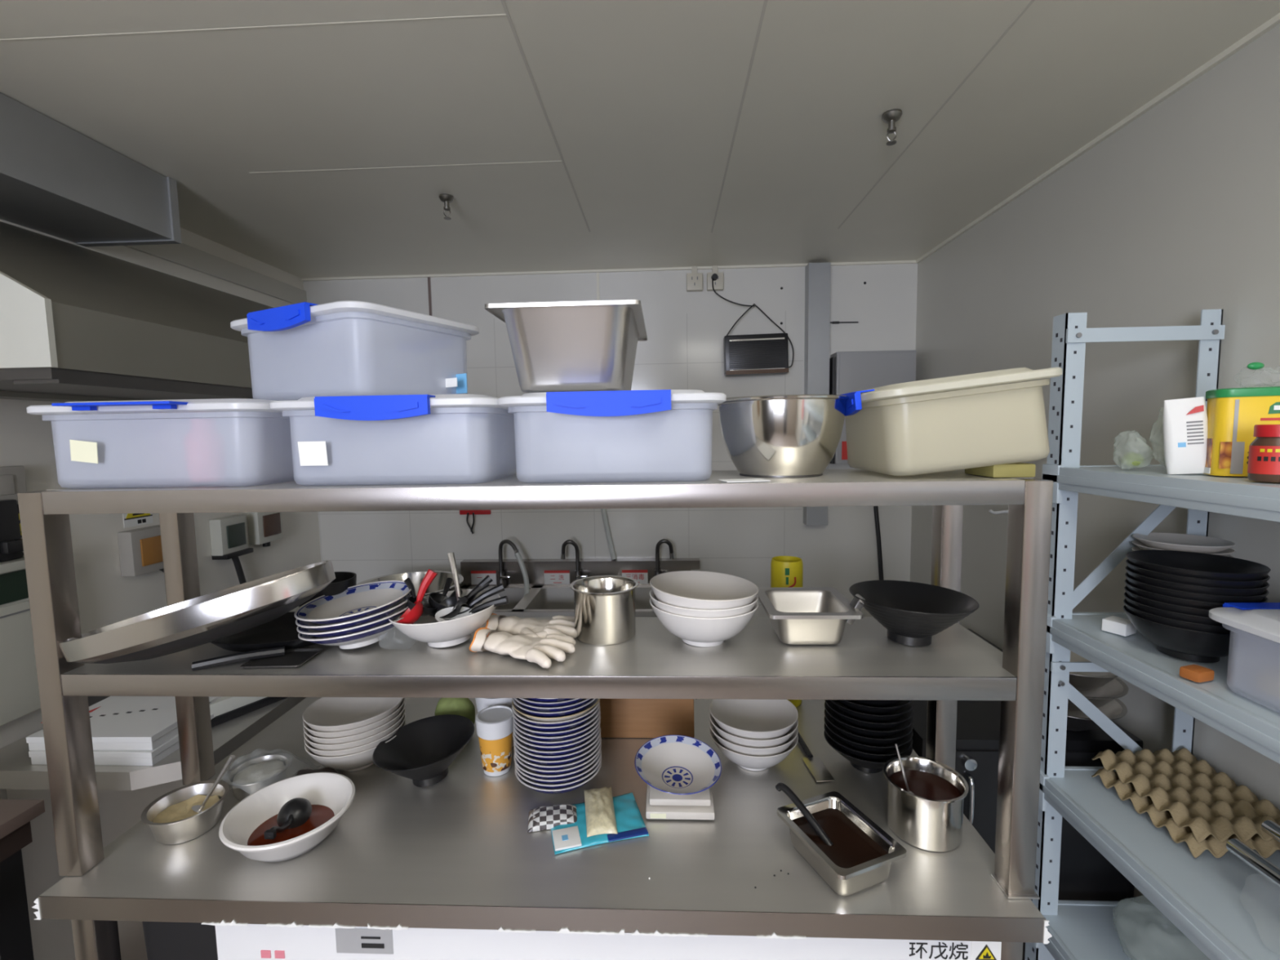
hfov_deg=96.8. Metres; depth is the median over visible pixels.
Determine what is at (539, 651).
glove
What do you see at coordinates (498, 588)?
spoon
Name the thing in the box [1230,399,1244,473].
print
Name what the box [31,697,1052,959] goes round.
work table
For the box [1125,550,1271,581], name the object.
bowl
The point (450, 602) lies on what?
ladle
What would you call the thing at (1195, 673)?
sponge
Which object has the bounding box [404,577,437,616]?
ladle
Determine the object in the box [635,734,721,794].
patterned bowl
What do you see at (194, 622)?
steel tray
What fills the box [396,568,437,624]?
ladle
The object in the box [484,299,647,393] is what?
steel pan
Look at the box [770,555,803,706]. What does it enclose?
canister
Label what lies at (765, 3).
trim
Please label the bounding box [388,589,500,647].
bowl
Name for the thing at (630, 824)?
pouch
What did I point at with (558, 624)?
glove
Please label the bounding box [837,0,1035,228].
trim
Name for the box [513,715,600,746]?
bowl
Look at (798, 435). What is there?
steel bowl
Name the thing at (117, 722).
boxes
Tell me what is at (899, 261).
trim
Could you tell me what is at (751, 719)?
bowl
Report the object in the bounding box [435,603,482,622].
ladle
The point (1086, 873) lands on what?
base cabinet
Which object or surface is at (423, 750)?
bowl
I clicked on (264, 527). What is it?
wall switch
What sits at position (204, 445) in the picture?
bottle
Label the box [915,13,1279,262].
trim
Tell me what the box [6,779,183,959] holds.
countertop
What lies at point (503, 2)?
trim
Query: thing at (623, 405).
lid
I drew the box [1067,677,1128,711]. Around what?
steel bowl
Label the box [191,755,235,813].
metal spoon
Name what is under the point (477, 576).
label
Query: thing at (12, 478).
switch
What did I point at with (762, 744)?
bowl
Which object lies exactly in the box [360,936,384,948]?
print
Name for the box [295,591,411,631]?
patterned plate
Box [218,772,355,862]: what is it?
sauce bowl
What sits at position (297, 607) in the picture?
prep table
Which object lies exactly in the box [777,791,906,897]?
tray
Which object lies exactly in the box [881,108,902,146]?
sprinkler
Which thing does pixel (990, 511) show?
robe hook
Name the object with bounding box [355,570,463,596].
basin
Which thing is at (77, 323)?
exhaust hood
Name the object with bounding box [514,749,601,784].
bowl
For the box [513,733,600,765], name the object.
bowl
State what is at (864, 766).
bowl
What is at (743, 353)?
grille
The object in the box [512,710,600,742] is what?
bowl
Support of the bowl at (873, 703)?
on the bowl at (852, 706)
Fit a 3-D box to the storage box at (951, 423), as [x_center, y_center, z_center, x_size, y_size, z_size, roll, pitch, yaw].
[0.462,-0.091,0.915,0.273,0.155,0.270,-1,5,3]
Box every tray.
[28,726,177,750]
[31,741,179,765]
[58,560,335,663]
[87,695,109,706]
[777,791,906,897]
[1091,747,1279,843]
[1091,767,1279,857]
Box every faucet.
[496,539,529,595]
[560,539,587,581]
[654,538,674,576]
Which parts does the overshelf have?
post, post, rail, rail, post, foot plate, post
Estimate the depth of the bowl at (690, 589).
1.02 m
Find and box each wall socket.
[686,266,702,291]
[706,265,723,291]
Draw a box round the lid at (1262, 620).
[1208,602,1279,643]
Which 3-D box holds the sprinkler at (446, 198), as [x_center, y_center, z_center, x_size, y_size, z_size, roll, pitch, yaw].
[-0.599,-0.845,1.764,0.045,0.066,0.045,-1,5,3]
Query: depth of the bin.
0.96 m
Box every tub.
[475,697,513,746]
[1204,386,1279,476]
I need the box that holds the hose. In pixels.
[587,446,616,559]
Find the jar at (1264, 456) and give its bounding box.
[1247,424,1279,482]
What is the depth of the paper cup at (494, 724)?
1.14 m
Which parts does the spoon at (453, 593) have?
handle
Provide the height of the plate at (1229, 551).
0.029 m
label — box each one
[69,440,97,463]
[297,440,328,466]
[440,373,467,394]
[471,570,496,584]
[544,570,569,584]
[622,569,648,583]
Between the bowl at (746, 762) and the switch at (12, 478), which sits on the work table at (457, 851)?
the bowl at (746, 762)
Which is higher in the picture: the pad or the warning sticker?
the pad
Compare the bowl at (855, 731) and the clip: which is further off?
the bowl at (855, 731)
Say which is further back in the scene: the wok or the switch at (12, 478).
the switch at (12, 478)
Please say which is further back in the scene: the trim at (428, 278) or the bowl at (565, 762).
the trim at (428, 278)
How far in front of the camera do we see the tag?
2.50 m
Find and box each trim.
[0,14,506,40]
[124,243,306,304]
[249,160,561,173]
[301,260,917,280]
[427,277,435,394]
[500,0,590,231]
[596,272,599,300]
[711,0,768,232]
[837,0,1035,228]
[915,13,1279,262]
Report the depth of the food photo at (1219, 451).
0.92 m
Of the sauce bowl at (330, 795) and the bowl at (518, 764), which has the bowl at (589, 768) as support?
the bowl at (518, 764)
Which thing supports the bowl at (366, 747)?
on the bowl at (362, 760)
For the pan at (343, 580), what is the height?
0.095 m
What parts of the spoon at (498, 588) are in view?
handle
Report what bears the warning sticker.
attached to the wall at (130, 449)
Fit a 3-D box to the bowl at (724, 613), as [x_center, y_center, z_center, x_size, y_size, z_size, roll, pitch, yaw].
[0.108,0.226,0.970,0.184,0.070,0.184,0,5,11]
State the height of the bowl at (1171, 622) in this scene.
0.067 m
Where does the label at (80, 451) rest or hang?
attached to the storage box at (80, 451)
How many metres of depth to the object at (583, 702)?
1.04 m
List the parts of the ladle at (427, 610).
handle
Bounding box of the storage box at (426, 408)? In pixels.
[269,394,528,466]
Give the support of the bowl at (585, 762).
on the bowl at (518, 764)
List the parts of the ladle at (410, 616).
handle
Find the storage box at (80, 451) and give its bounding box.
[26,398,315,463]
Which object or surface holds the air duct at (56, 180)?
attached to the ceiling
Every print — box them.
[89,702,210,717]
[124,513,152,523]
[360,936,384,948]
[561,834,568,840]
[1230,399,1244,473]
[1260,417,1279,420]
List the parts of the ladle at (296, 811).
handle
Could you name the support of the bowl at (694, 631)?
on the overshelf
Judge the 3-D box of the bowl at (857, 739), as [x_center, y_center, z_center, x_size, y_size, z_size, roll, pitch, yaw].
[0.464,0.509,1.160,0.168,0.053,0.168,-4,6,-28]
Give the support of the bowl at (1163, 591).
on the bowl at (1163, 598)
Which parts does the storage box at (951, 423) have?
lid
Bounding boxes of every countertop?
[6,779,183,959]
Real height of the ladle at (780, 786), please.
0.070 m
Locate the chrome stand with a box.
[1226,819,1279,887]
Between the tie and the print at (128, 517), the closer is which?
the tie
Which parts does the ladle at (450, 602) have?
handle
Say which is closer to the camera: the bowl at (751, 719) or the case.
the bowl at (751, 719)
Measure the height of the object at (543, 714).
0.032 m
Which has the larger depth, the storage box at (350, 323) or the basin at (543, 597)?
the basin at (543, 597)
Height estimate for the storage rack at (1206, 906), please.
1.712 m
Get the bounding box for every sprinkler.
[439,193,453,220]
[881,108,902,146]
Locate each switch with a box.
[0,466,26,501]
[117,524,164,576]
[208,514,253,584]
[246,511,283,546]
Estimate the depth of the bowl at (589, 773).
1.06 m
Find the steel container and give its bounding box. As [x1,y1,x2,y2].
[883,755,968,852]
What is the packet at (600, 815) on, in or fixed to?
on the pouch at (630, 824)
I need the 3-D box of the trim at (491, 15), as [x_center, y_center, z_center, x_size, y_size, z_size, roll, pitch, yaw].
[-0.757,-0.813,1.025,1.050,0.002,0.003,-1,5,3]
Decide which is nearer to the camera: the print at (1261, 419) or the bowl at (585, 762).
the print at (1261, 419)
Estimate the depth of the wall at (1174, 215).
1.37 m
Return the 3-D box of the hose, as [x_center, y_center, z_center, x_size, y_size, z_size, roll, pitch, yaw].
[-0.176,0.110,2.664,0.124,0.535,0.029,-1,5,3]
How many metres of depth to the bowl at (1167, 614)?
0.95 m
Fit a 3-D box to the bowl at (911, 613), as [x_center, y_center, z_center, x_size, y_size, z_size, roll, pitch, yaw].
[0.455,0.229,0.955,0.196,0.079,0.196,-1,5,-6]
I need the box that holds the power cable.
[873,506,884,580]
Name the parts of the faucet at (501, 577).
lever, spout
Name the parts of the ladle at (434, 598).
handle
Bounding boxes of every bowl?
[141,779,229,844]
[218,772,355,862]
[224,751,292,800]
[302,697,403,732]
[302,697,404,738]
[303,702,404,744]
[303,707,405,751]
[304,712,405,756]
[304,719,405,771]
[372,714,474,786]
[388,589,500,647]
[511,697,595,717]
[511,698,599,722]
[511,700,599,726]
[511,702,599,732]
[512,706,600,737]
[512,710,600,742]
[512,720,600,751]
[512,726,599,755]
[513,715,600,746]
[513,727,600,760]
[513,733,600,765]
[513,749,600,779]
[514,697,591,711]
[514,737,601,770]
[514,742,601,775]
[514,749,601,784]
[515,755,601,789]
[515,760,601,793]
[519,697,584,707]
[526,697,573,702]
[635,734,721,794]
[648,588,758,617]
[649,570,759,609]
[649,597,758,647]
[709,698,798,740]
[709,712,798,748]
[709,720,798,756]
[709,727,798,770]
[718,394,848,477]
[823,715,912,754]
[823,723,912,762]
[823,730,912,773]
[824,699,913,731]
[824,702,913,738]
[824,708,913,746]
[830,699,913,723]
[838,699,911,715]
[848,580,979,646]
[848,699,899,707]
[1066,697,1127,730]
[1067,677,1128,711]
[1068,650,1118,690]
[1123,598,1252,634]
[1123,604,1259,662]
[1124,565,1269,595]
[1124,572,1269,603]
[1124,578,1268,609]
[1124,585,1209,617]
[1124,591,1231,626]
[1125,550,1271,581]
[1125,559,1270,588]
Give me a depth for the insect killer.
2.51 m
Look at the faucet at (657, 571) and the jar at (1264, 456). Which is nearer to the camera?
the jar at (1264, 456)
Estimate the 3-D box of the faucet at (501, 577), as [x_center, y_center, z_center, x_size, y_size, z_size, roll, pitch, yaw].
[-0.579,0.442,2.607,0.210,0.338,0.066,3,7,42]
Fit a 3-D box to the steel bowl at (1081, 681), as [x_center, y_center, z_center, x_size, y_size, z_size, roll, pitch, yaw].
[1.040,0.461,1.386,0.232,0.064,0.232,-1,5,3]
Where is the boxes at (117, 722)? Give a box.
[26,696,222,750]
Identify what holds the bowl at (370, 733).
on the bowl at (369, 740)
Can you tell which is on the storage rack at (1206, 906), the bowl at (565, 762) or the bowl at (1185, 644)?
the bowl at (1185, 644)
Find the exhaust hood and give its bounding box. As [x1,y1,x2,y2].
[0,221,411,402]
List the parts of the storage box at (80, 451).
lid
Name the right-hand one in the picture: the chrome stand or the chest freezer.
the chrome stand
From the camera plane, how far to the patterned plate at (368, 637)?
0.92 m
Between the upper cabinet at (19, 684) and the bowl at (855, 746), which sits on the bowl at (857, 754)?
the bowl at (855, 746)
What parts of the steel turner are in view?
handle, blade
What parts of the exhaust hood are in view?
panel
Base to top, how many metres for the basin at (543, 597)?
0.279 m
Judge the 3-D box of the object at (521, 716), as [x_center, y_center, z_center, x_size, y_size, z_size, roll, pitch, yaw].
[-0.164,0.450,1.120,0.171,0.032,0.171,1,5,19]
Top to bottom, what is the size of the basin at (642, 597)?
0.279 m
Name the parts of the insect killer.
power cord, hanging cord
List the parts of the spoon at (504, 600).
handle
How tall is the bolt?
0.010 m
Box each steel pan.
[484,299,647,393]
[757,586,862,644]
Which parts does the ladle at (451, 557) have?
handle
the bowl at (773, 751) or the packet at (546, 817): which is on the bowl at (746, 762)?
the bowl at (773, 751)
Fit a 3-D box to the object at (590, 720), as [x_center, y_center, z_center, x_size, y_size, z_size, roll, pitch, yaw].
[-0.163,0.469,1.121,0.171,0.032,0.171,-1,5,-2]
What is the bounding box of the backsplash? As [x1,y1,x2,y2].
[460,558,699,586]
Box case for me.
[209,696,287,727]
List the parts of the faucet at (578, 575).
spout, lever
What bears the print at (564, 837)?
on the pouch at (630, 824)
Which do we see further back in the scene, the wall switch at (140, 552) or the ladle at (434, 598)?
the wall switch at (140, 552)
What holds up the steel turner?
on the work table at (457, 851)
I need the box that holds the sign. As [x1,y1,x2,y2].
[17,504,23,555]
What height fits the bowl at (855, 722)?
0.053 m
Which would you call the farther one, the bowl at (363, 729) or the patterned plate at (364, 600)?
the bowl at (363, 729)
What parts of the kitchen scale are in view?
display panel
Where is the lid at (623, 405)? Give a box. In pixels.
[497,389,726,420]
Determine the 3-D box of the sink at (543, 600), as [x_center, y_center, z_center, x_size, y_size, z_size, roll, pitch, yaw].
[-0.282,0.837,2.526,1.138,0.888,0.438,-1,5,3]
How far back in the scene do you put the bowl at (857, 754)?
1.12 m
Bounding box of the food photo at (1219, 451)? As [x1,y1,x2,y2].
[1204,438,1232,468]
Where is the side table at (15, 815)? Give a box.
[0,799,44,959]
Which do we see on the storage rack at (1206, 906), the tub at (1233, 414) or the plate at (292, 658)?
the tub at (1233, 414)
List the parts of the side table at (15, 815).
leg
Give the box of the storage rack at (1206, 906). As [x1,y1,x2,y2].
[1024,309,1279,959]
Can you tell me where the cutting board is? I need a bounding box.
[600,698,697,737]
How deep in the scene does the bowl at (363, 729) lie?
1.12 m
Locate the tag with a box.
[841,441,847,459]
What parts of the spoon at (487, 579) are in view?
handle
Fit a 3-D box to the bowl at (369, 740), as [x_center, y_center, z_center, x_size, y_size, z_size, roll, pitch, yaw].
[-0.597,0.537,1.201,0.192,0.069,0.192,-1,5,0]
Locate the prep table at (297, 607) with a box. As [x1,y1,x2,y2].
[288,583,461,612]
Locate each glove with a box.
[469,627,575,668]
[484,613,577,638]
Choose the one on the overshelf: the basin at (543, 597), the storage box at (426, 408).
the storage box at (426, 408)
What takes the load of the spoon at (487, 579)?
in the bowl at (427, 628)
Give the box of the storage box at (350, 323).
[230,300,479,394]
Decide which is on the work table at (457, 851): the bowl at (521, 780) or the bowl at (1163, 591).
the bowl at (521, 780)
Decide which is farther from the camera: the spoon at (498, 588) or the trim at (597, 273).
the trim at (597, 273)
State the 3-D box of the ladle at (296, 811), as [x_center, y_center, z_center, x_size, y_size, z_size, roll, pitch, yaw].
[-0.604,0.577,0.959,0.055,0.049,0.116,-1,5,3]
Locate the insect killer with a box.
[711,278,794,376]
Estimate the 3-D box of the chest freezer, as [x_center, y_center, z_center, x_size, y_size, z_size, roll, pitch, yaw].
[-0.048,1.017,1.160,1.181,0.752,0.572,-1,5,3]
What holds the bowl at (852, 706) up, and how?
on the bowl at (853, 714)
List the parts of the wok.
handle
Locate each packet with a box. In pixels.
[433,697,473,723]
[527,804,577,832]
[583,786,617,836]
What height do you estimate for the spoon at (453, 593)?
0.030 m
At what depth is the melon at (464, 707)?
1.28 m
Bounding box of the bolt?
[830,321,858,324]
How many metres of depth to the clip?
0.93 m
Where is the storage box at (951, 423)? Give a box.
[840,367,1062,475]
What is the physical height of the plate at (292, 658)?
0.006 m
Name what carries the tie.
on the plastic bag
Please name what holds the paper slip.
on the overshelf
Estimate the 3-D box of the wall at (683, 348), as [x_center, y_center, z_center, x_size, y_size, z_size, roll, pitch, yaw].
[-0.149,0.147,2.733,3.010,2.222,0.100,-1,5,3]
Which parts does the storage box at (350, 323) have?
lid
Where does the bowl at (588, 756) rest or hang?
on the bowl at (585, 762)
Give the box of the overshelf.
[17,468,1053,899]
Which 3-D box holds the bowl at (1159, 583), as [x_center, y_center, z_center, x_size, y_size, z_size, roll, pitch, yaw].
[0.966,0.199,0.995,0.180,0.067,0.180,-1,5,3]
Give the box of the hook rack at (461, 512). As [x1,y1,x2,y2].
[459,510,491,533]
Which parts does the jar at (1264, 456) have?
lid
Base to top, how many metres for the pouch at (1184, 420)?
0.132 m
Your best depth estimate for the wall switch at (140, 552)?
1.76 m
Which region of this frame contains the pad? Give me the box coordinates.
[964,462,1035,477]
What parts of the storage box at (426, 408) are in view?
lid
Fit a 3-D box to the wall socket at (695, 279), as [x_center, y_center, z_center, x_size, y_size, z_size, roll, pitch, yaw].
[0.245,-0.906,2.558,0.072,0.107,0.034,-1,5,3]
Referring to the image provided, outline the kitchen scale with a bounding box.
[645,783,715,819]
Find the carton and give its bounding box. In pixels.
[28,714,214,765]
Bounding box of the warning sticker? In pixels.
[122,513,153,528]
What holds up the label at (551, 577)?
attached to the sink at (543, 600)
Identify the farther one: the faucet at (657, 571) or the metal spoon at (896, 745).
the faucet at (657, 571)
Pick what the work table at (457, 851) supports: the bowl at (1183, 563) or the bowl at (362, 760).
the bowl at (362, 760)
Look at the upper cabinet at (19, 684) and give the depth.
1.41 m
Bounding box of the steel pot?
[569,575,638,644]
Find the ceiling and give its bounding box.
[0,0,1279,278]
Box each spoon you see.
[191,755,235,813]
[428,588,462,615]
[443,595,508,620]
[457,582,504,614]
[462,574,493,604]
[462,582,489,606]
[894,743,914,794]
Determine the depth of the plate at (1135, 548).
1.18 m
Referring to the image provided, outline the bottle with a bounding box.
[183,418,226,481]
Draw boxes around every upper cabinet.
[0,555,40,725]
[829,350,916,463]
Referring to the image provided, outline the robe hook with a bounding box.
[988,509,1008,514]
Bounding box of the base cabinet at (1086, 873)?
[911,628,1142,959]
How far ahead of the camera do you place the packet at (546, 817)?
1.00 m
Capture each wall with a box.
[0,218,320,799]
[302,263,917,617]
[910,23,1279,902]
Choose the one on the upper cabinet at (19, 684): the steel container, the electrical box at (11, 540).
the electrical box at (11, 540)
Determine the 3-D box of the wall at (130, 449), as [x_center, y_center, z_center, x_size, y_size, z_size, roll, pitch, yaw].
[-1.712,0.377,0.336,0.100,2.222,4.850,-1,5,3]
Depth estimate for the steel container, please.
0.94 m
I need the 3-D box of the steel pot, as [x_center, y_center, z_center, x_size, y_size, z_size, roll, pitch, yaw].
[-0.062,0.227,1.000,0.119,0.091,0.119,-1,5,3]
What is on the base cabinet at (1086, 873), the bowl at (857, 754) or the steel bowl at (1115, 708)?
the steel bowl at (1115, 708)
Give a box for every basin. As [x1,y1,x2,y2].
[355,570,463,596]
[468,588,524,609]
[526,587,573,608]
[635,587,653,608]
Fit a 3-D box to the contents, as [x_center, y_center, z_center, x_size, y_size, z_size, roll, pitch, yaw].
[0.932,-0.039,1.074,0.037,0.028,0.037,-1,5,3]
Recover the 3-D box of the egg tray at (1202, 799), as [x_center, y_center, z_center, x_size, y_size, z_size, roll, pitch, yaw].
[1.069,0.597,1.102,0.200,0.046,0.236,-1,5,0]
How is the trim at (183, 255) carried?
attached to the wall at (130, 449)
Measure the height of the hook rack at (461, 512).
0.141 m
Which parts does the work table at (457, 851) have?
leg, rail, leg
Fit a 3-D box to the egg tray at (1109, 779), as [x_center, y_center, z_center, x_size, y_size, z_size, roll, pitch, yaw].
[1.066,0.628,1.100,0.200,0.035,0.235,-1,5,1]
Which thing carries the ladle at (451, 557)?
in the bowl at (427, 628)
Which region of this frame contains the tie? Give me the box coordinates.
[1247,362,1264,369]
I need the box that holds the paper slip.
[719,478,770,482]
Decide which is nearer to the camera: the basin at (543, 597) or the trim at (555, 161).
the trim at (555, 161)
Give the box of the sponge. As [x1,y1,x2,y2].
[1179,664,1214,682]
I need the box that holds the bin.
[142,921,217,959]
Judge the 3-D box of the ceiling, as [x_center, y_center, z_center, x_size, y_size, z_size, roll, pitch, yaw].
[-0.277,-0.778,0.173,3.010,0.060,5.050,-1,5,3]
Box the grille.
[728,338,785,368]
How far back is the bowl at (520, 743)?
1.06 m
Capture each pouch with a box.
[551,792,648,854]
[1162,396,1208,474]
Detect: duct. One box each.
[0,92,181,246]
[803,262,831,525]
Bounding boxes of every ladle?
[263,797,311,839]
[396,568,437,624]
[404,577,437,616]
[427,577,452,611]
[431,595,467,618]
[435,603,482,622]
[447,552,469,610]
[775,782,832,845]
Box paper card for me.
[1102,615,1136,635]
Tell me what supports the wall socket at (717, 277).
attached to the wall at (683, 348)
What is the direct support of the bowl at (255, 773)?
on the work table at (457, 851)
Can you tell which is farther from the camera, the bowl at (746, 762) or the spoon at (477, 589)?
the bowl at (746, 762)
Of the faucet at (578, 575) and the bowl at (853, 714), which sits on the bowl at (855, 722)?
the bowl at (853, 714)
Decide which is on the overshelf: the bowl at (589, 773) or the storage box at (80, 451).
the storage box at (80, 451)
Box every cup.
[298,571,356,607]
[475,705,513,776]
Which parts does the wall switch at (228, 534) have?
rail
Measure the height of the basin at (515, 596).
0.279 m
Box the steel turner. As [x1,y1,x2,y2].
[797,732,834,782]
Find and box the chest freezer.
[215,924,1001,959]
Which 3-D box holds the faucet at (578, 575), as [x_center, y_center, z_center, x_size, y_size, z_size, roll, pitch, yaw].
[-0.305,0.386,2.630,0.126,0.229,0.055,-1,5,3]
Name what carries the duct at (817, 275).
attached to the wall at (683, 348)
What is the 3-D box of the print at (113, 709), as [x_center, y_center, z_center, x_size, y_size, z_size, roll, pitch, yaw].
[-1.274,0.594,1.489,0.272,0.001,0.045,-2,5,-14]
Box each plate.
[240,648,322,668]
[294,580,411,625]
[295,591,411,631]
[296,601,408,638]
[297,617,403,648]
[1131,546,1233,557]
[1132,532,1235,553]
[1132,539,1235,555]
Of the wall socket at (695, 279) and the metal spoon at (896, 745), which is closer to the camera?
the metal spoon at (896, 745)
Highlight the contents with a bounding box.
[1119,452,1146,466]
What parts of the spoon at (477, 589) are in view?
handle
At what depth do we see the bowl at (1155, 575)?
0.93 m
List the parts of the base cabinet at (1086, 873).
knob, door handle, door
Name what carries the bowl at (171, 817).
on the work table at (457, 851)
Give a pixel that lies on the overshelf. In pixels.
(655, 663)
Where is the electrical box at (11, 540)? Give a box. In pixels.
[0,499,23,562]
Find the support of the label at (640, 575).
attached to the sink at (543, 600)
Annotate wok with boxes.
[191,611,317,671]
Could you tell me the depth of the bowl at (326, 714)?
1.23 m
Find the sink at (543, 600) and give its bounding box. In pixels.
[460,558,699,617]
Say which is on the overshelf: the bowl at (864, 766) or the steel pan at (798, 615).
the steel pan at (798, 615)
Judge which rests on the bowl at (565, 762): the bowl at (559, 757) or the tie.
the bowl at (559, 757)
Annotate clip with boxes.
[845,594,865,624]
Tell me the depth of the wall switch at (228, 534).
2.13 m
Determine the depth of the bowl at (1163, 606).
0.96 m

